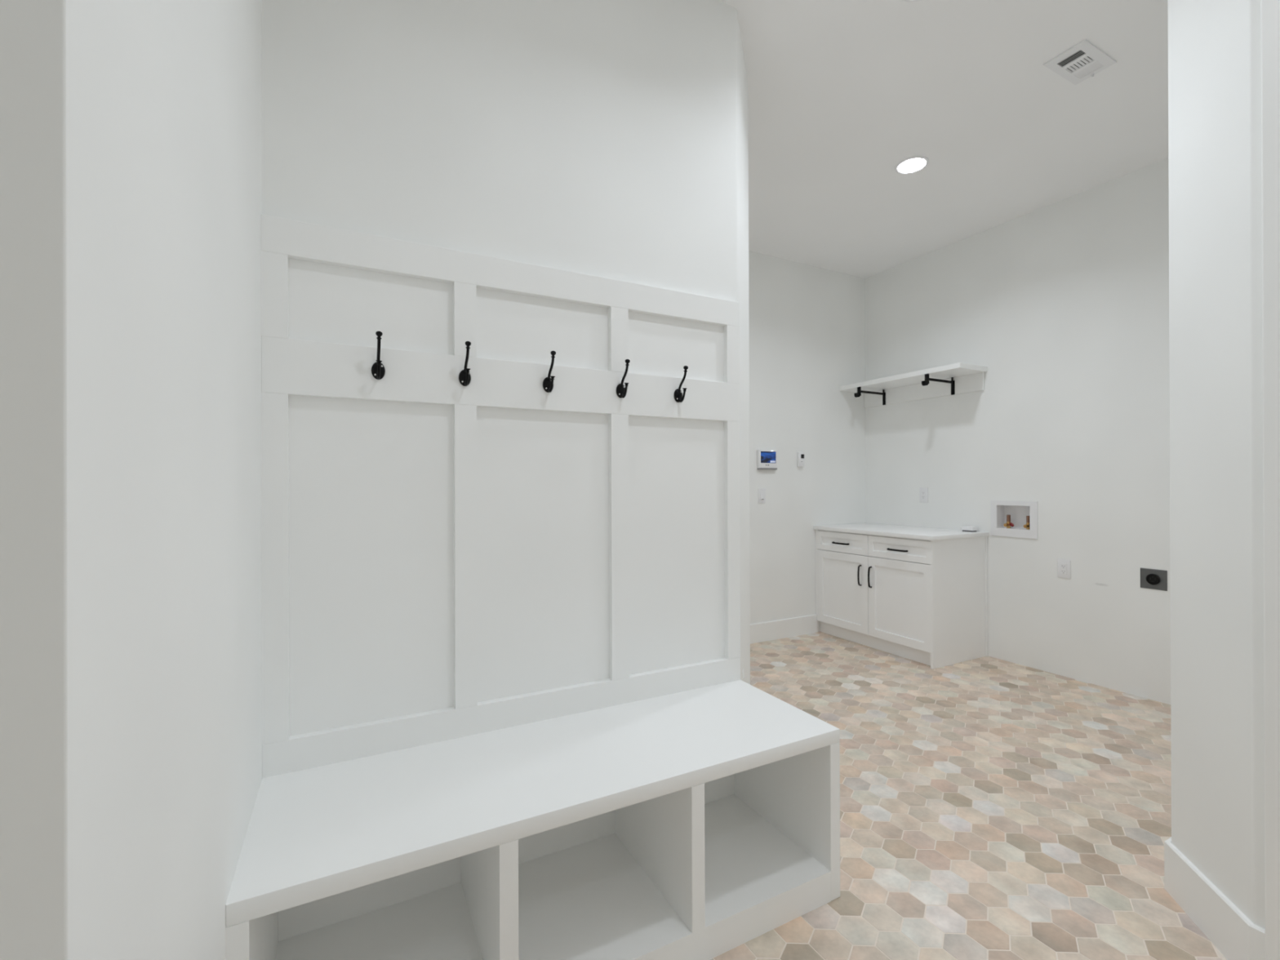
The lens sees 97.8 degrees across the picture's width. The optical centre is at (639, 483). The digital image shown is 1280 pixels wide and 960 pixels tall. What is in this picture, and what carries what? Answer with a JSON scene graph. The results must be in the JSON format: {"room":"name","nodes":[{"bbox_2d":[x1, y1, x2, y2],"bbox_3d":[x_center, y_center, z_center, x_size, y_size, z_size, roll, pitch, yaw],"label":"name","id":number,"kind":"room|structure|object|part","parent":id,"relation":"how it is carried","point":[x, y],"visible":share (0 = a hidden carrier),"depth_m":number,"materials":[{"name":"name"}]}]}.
{"room":"mudroom","nodes":[
{"label":"mudroom","id":0,"kind":"room"},
{"bbox_2d":[0,0,262,959],"bbox_3d":[-1.295,-0.286,0.644,1.305,3.112,1.148,0,0,-28],"label":"wall","id":1,"kind":"structure","parent":0,"point":[131,131],"depth_m":0.56,"materials":[{"name":"paint"}]},
{"bbox_2d":[262,0,750,684],"bbox_3d":[-0.909,-0.285,2.549,2.547,3.112,1.870,0,0,-28],"label":"wall","id":2,"kind":"structure","parent":0,"point":[609,139],"depth_m":1.79,"materials":[{"name":"paint"}]},
{"bbox_2d":[371,330,385,379],"bbox_3d":[-0.716,-0.349,1.531,0.035,0.125,0.062,0,0,-28],"label":"coat hook","id":3,"kind":"object","parent":2,"relation":"attached to","point":[378,371],"visible":1,"depth_m":1.53,"materials":[{"name":"black metal"}]},
{"bbox_3d":[-0.717,-0.356,1.532,0.008,0.075,0.054,0,0,-28],"label":"arm","id":4,"kind":"part","parent":3,"relation":"part of","materials":[{"name":"black metal"}]},
{"bbox_3d":[-0.706,-0.401,1.511,0.017,0.022,0.017,0,0,-28],"label":"knob","id":5,"kind":"part","parent":3,"relation":"part of","materials":[{"name":"black metal"}]},
{"bbox_2d":[458,341,471,386],"bbox_3d":[-0.509,-0.350,1.639,0.035,0.125,0.062,0,0,-28],"label":"coat hook","id":6,"kind":"object","parent":2,"relation":"attached to","point":[464,377],"visible":1,"depth_m":1.65,"materials":[{"name":"black metal"}]},
{"bbox_3d":[-0.510,-0.357,1.641,0.008,0.075,0.054,0,0,-28],"label":"arm","id":7,"kind":"part","parent":6,"relation":"part of","materials":[{"name":"black metal"}]},
{"bbox_3d":[-0.499,-0.401,1.619,0.017,0.022,0.017,0,0,-28],"label":"knob","id":8,"kind":"part","parent":6,"relation":"part of","materials":[{"name":"black metal"}]},
{"bbox_2d":[261,213,740,777],"bbox_3d":[-0.299,0.031,1.797,1.528,1.447,0.026,0,0,-28],"label":"wall paneling","id":9,"kind":"structure","parent":2,"relation":"attached to","point":[443,559],"depth_m":1.68,"materials":[{"name":"wood"}]},
{"bbox_3d":[-0.746,-0.488,1.577,0.419,0.218,0.004,0,0,-28],"label":"panel","id":10,"kind":"part","parent":9,"relation":"part of","materials":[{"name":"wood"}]},
{"bbox_3d":[-0.744,0.218,1.577,0.419,0.903,0.004,0,0,-28],"label":"panel","id":11,"kind":"part","parent":9,"relation":"part of","materials":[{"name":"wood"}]},
{"bbox_3d":[-0.302,-0.645,1.798,1.528,0.094,0.026,0,0,-28],"label":"rail","id":12,"kind":"part","parent":9,"relation":"part of","materials":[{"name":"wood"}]},
{"bbox_3d":[-0.300,-0.307,1.798,1.528,0.146,0.026,0,0,-28],"label":"rail","id":13,"kind":"part","parent":9,"relation":"part of","materials":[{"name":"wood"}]},
{"bbox_3d":[-0.297,0.711,1.796,1.528,0.086,0.026,0,0,-28],"label":"rail","id":14,"kind":"part","parent":9,"relation":"part of","materials":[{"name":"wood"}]},
{"bbox_3d":[-0.307,-0.489,1.808,0.447,0.218,0.004,0,0,-28],"label":"panel","id":15,"kind":"part","parent":9,"relation":"part of","materials":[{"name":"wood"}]},
{"bbox_3d":[-0.304,0.217,1.807,0.447,0.903,0.004,0,0,-28],"label":"panel","id":16,"kind":"part","parent":9,"relation":"part of","materials":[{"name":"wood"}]},
{"bbox_3d":[0.134,-0.490,2.038,0.419,0.218,0.004,0,0,-28],"label":"panel","id":17,"kind":"part","parent":9,"relation":"part of","materials":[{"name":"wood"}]},
{"bbox_3d":[0.136,0.215,2.038,0.419,0.903,0.004,0,0,-28],"label":"panel","id":18,"kind":"part","parent":9,"relation":"part of","materials":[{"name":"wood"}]},
{"bbox_2d":[542,351,555,392],"bbox_3d":[-0.280,-0.350,1.759,0.035,0.125,0.062,0,0,-28],"label":"coat hook","id":19,"kind":"object","parent":2,"relation":"attached to","point":[548,383],"visible":1,"depth_m":1.77,"materials":[{"name":"black metal"}]},
{"bbox_3d":[-0.281,-0.358,1.761,0.008,0.075,0.054,0,0,-28],"label":"arm","id":20,"kind":"part","parent":19,"relation":"part of","materials":[{"name":"black metal"}]},
{"bbox_3d":[-0.270,-0.402,1.739,0.017,0.022,0.017,0,0,-28],"label":"knob","id":21,"kind":"part","parent":19,"relation":"part of","materials":[{"name":"black metal"}]},
{"bbox_2d":[616,359,630,398],"bbox_3d":[-0.052,-0.351,1.879,0.035,0.125,0.062,0,0,-28],"label":"coat hook","id":22,"kind":"object","parent":2,"relation":"attached to","point":[621,391],"visible":1,"depth_m":1.89,"materials":[{"name":"black metal"}]},
{"bbox_3d":[-0.053,-0.358,1.881,0.008,0.075,0.054,0,0,-28],"label":"arm","id":23,"kind":"part","parent":22,"relation":"part of","materials":[{"name":"black metal"}]},
{"bbox_3d":[-0.042,-0.403,1.859,0.017,0.022,0.017,0,0,-28],"label":"knob","id":24,"kind":"part","parent":22,"relation":"part of","materials":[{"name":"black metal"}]},
{"bbox_2d":[673,365,688,402],"bbox_3d":[0.151,-0.351,1.985,0.035,0.125,0.062,0,0,-28],"label":"coat hook","id":25,"kind":"object","parent":2,"relation":"attached to","point":[678,397],"visible":1,"depth_m":2.00,"materials":[{"name":"black metal"}]},
{"bbox_3d":[0.150,-0.359,1.987,0.008,0.075,0.054,0,0,-28],"label":"arm","id":26,"kind":"part","parent":25,"relation":"part of","materials":[{"name":"black metal"}]},
{"bbox_3d":[0.161,-0.403,1.965,0.017,0.022,0.017,0,0,-28],"label":"knob","id":27,"kind":"part","parent":25,"relation":"part of","materials":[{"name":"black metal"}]},
{"bbox_2d":[748,250,866,631],"bbox_3d":[0.942,-0.289,4.546,2.690,3.112,0.150,0,0,-28],"label":"wall","id":28,"kind":"structure","parent":0,"point":[807,322],"depth_m":4.67,"materials":[{"name":"paint"}]},
{"bbox_2d":[758,488,765,502],"bbox_3d":[0.979,0.100,4.473,0.074,0.118,0.012,0,0,-28],"label":"light switch","id":29,"kind":"object","parent":28,"relation":"attached to","point":[762,491],"visible":1,"depth_m":4.47,"materials":[{"name":"white plastic"}]},
{"bbox_2d":[756,449,777,469],"bbox_3d":[1.022,-0.189,4.486,0.190,0.158,0.030,0,0,-28],"label":"panel","id":30,"kind":"object","parent":28,"relation":"attached to","point":[766,459],"visible":1,"depth_m":4.47,"materials":[{"name":"white plastic"}]},
{"bbox_2d":[750,614,817,644],"bbox_3d":[0.672,1.192,4.309,1.875,0.152,0.013,0,0,-28],"label":"baseboard","id":31,"kind":"structure","parent":28,"relation":"attached to","point":[802,625],"depth_m":4.56,"materials":[{"name":"wood"}]},
{"bbox_2d":[796,452,804,466],"bbox_3d":[1.341,-0.198,4.656,0.064,0.119,0.025,0,0,-28],"label":"thermostat","id":32,"kind":"object","parent":28,"relation":"attached to","point":[800,455],"visible":1,"depth_m":4.64,"materials":[{"name":"white plastic"}]},
{"bbox_2d":[720,0,1168,278],"bbox_3d":[0.716,-1.897,1.630,5.790,0.100,5.114,0,0,-28],"label":"ceiling","id":33,"kind":"structure","parent":0,"point":[842,92],"depth_m":2.79,"materials":[{"name":"paint"}]},
{"bbox_2d":[894,155,928,173],"bbox_3d":[1.577,-1.843,3.241,0.181,0.010,0.181,0,0,-28],"label":"recessed light","id":34,"kind":"object","parent":33,"relation":"in","point":[913,164],"visible":1,"depth_m":3.23,"materials":[{"name":"white plastic"}]},
{"bbox_2d":[903,0,920,1],"bbox_3d":[1.039,-1.843,2.049,0.181,0.010,0.181,0,0,-28],"label":"recessed light","id":35,"kind":"object","parent":33,"relation":"in","point":[904,0],"visible":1,"depth_m":2.13,"materials":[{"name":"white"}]},
{"bbox_2d":[1044,38,1116,84],"bbox_3d":[1.935,-1.840,2.455,0.266,0.020,0.157,0,0,-28],"label":"ceiling vent","id":36,"kind":"object","parent":33,"relation":"in","point":[1084,60],"visible":1,"depth_m":2.45,"materials":[{"name":"white plastic"}]},
{"bbox_2d":[711,631,1226,959],"bbox_3d":[0.716,1.325,1.593,5.840,0.120,5.164,0,0,-28],"label":"floor","id":37,"kind":"structure","parent":0,"point":[991,808],"depth_m":2.13,"materials":[{"name":"tile"}]},
{"bbox_2d":[225,680,839,959],"bbox_3d":[-0.177,1.011,1.569,1.528,0.514,0.487,0,0,-28],"label":"storage bench","id":38,"kind":"object","parent":37,"relation":"on","point":[700,824],"visible":1,"depth_m":1.50,"materials":[{"name":"wood"}]},
{"bbox_3d":[-0.838,1.033,1.222,0.035,0.472,0.487,0,0,-28],"label":"panel","id":39,"kind":"part","parent":38,"relation":"part of","materials":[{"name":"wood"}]},
{"bbox_3d":[-0.070,1.221,1.361,1.453,0.091,0.020,0,0,-28],"label":"rail","id":40,"kind":"part","parent":38,"relation":"part of","materials":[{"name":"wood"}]},
{"bbox_3d":[0.482,1.030,1.914,0.040,0.472,0.487,0,0,-28],"label":"panel","id":41,"kind":"part","parent":38,"relation":"part of","materials":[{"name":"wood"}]},
{"bbox_2d":[815,529,987,669],"bbox_3d":[1.999,0.827,4.402,0.652,0.874,1.078,0,0,-28],"label":"base cabinet","id":42,"kind":"object","parent":37,"relation":"on","point":[921,601],"visible":1,"depth_m":4.04,"materials":[{"name":"paint"}]},
{"bbox_3d":[1.605,0.483,4.487,0.035,0.014,0.162,0,0,-28],"label":"handle","id":43,"kind":"part","parent":42,"relation":"part of","materials":[{"name":"black metal"}]},
{"bbox_3d":[1.628,0.477,4.500,0.020,0.156,0.517,0,0,-28],"label":"drawer","id":44,"kind":"part","parent":42,"relation":"part of","materials":[{"name":"paint"}]},
{"bbox_3d":[1.630,0.860,4.499,0.020,0.602,0.517,0,0,-28],"label":"door","id":45,"kind":"part","parent":42,"relation":"part of","materials":[{"name":"paint"}]},
{"bbox_3d":[1.696,0.712,4.315,0.035,0.162,0.014,0,0,-28],"label":"handle","id":46,"kind":"part","parent":42,"relation":"part of","materials":[{"name":"black metal"}]},
{"bbox_3d":[1.741,0.712,4.230,0.035,0.162,0.014,0,0,-28],"label":"handle","id":47,"kind":"part","parent":42,"relation":"part of","materials":[{"name":"black metal"}]},
{"bbox_3d":[1.848,0.482,4.024,0.035,0.014,0.162,0,0,-28],"label":"handle","id":48,"kind":"part","parent":42,"relation":"part of","materials":[{"name":"black metal"}]},
{"bbox_3d":[1.871,0.476,4.036,0.020,0.156,0.523,0,0,-28],"label":"drawer","id":49,"kind":"part","parent":42,"relation":"part of","materials":[{"name":"paint"}]},
{"bbox_3d":[1.873,0.859,4.035,0.020,0.602,0.523,0,0,-28],"label":"door","id":50,"kind":"part","parent":42,"relation":"part of","materials":[{"name":"paint"}]},
{"bbox_2d":[813,523,989,540],"bbox_3d":[2.007,0.374,4.401,0.639,0.032,1.090,0,0,-28],"label":"countertop","id":51,"kind":"structure","parent":42,"relation":"on","point":[891,531],"depth_m":4.18,"materials":[{"name":"stone"}]},
{"bbox_2d":[960,525,977,532],"bbox_3d":[2.443,0.337,4.141,0.080,0.038,0.094,0,0,-28],"label":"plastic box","id":52,"kind":"object","parent":51,"relation":"on","point":[965,528],"visible":1,"depth_m":4.11,"materials":[{"name":"white plastic"}]},
{"bbox_3d":[2.258,0.826,3.946,0.618,0.874,0.018,0,0,-28],"label":"panel","id":53,"kind":"part","parent":42,"relation":"part of","materials":[{"name":"paint"}]},
{"bbox_2d":[865,157,1170,704],"bbox_3d":[2.755,-0.295,3.823,0.150,3.112,3.014,0,0,-28],"label":"wall","id":54,"kind":"structure","parent":0,"point":[1064,304],"depth_m":3.69,"materials":[{"name":"paint"}]},
{"bbox_2d":[839,362,986,407],"bbox_3d":[2.121,-0.763,4.468,0.369,0.170,1.082,0,0,-28],"label":"wall shelf","id":55,"kind":"object","parent":54,"relation":"attached to","point":[906,387],"depth_m":4.41,"materials":[{"name":"wood"}]},
{"bbox_3d":[1.841,-0.772,4.693,0.014,0.074,0.029,0,0,-28],"label":"post","id":56,"kind":"part","parent":55,"relation":"part of","materials":[{"name":"black metal"}]},
{"bbox_3d":[1.960,-0.744,4.755,0.351,0.132,0.029,0,0,-28],"label":"shelf bracket","id":57,"kind":"part","parent":55,"relation":"part of","materials":[{"name":"black metal"}]},
{"bbox_3d":[1.979,-0.773,4.765,0.300,0.017,0.013,0,0,-28],"label":"arm","id":58,"kind":"part","parent":55,"relation":"part of","materials":[{"name":"black metal"}]},
{"bbox_3d":[2.113,-0.732,4.835,0.005,0.108,0.028,0,0,-28],"label":"wall plate","id":59,"kind":"part","parent":55,"relation":"part of","materials":[{"name":"black metal"}]},
{"bbox_3d":[2.129,-0.774,4.144,0.014,0.074,0.029,0,0,-28],"label":"post","id":60,"kind":"part","parent":55,"relation":"part of","materials":[{"name":"black metal"}]},
{"bbox_3d":[2.248,-0.745,4.206,0.351,0.132,0.029,0,0,-28],"label":"shelf bracket","id":61,"kind":"part","parent":55,"relation":"part of","materials":[{"name":"black metal"}]},
{"bbox_3d":[2.267,-0.775,4.216,0.300,0.017,0.013,0,0,-28],"label":"arm","id":62,"kind":"part","parent":55,"relation":"part of","materials":[{"name":"black metal"}]},
{"bbox_3d":[2.401,-0.734,4.286,0.005,0.108,0.028,0,0,-28],"label":"wall plate","id":63,"kind":"part","parent":55,"relation":"part of","materials":[{"name":"black metal"}]},
{"bbox_2d":[919,487,928,502],"bbox_3d":[2.298,0.094,4.524,0.009,0.120,0.074,0,0,-28],"label":"wall outlet","id":64,"kind":"object","parent":54,"relation":"attached to","point":[923,491],"visible":1,"depth_m":4.52,"materials":[{"name":"white plastic"}]},
{"bbox_2d":[921,490,925,498],"bbox_3d":[2.296,0.094,4.523,0.003,0.068,0.034,0,0,-28],"label":"receptacle","id":65,"kind":"object","parent":64,"relation":"attached to","point":[923,492],"depth_m":4.52,"materials":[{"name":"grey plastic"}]},
{"bbox_2d":[990,500,1038,538],"bbox_3d":[2.657,0.251,3.935,0.097,0.253,0.309,0,0,-28],"label":"washer box","id":66,"kind":"object","parent":54,"relation":"attached to","point":[1020,519],"visible":1,"depth_m":3.96,"materials":[{"name":"white plastic"}]},
{"bbox_2d":[1057,559,1070,578],"bbox_3d":[2.763,0.558,3.640,0.009,0.120,0.074,0,0,-28],"label":"wall outlet","id":67,"kind":"object","parent":54,"relation":"attached to","point":[1063,566],"visible":1,"depth_m":3.64,"materials":[{"name":"white plastic"}]},
{"bbox_2d":[1060,563,1066,574],"bbox_3d":[2.761,0.558,3.639,0.003,0.068,0.034,0,0,-28],"label":"receptacle","id":68,"kind":"object","parent":67,"relation":"attached to","point":[1063,566],"depth_m":3.64,"materials":[{"name":"grey plastic"}]},
{"bbox_2d":[1140,568,1167,591],"bbox_3d":[2.972,0.556,3.235,0.014,0.116,0.122,0,0,-28],"label":"dryer outlet","id":69,"kind":"object","parent":54,"relation":"attached to","point":[1153,579],"visible":1,"depth_m":3.23,"materials":[{"name":"grey metal"}]},
{"bbox_2d":[1146,573,1159,584],"bbox_3d":[2.970,0.556,3.234,0.010,0.062,0.062,0,0,-28],"label":"socket","id":70,"kind":"object","parent":69,"relation":"attached to","point":[1151,579],"depth_m":3.23,"materials":[{"name":"black plastic"}]},
{"bbox_2d":[1168,0,1265,928],"bbox_3d":[2.522,-0.297,1.984,2.270,3.112,0.372,0,0,-28],"label":"wall","id":71,"kind":"structure","parent":0,"point":[1215,163],"depth_m":1.52,"materials":[{"name":"paint"}]},
{"bbox_2d":[1164,836,1265,959],"bbox_3d":[2.360,1.184,2.093,2.151,0.152,0.247,0,0,-35],"label":"baseboard","id":72,"kind":"structure","parent":71,"relation":"attached to","point":[1233,935],"depth_m":1.54,"materials":[{"name":"wood"}]},
{"bbox_3d":[2.085,-0.297,0.501,0.120,3.112,1.850,0,0,-28],"label":"wall","id":73,"kind":"structure","parent":0,"visible":0},
{"bbox_2d":[1261,0,1279,959],"bbox_3d":[1.569,-0.008,1.335,0.020,2.540,0.105,0,0,-28],"label":"trim","id":74,"kind":"structure","parent":73,"relation":"attached to","point":[1270,9],"depth_m":1.36,"materials":[{"name":"wood"}]}
]}

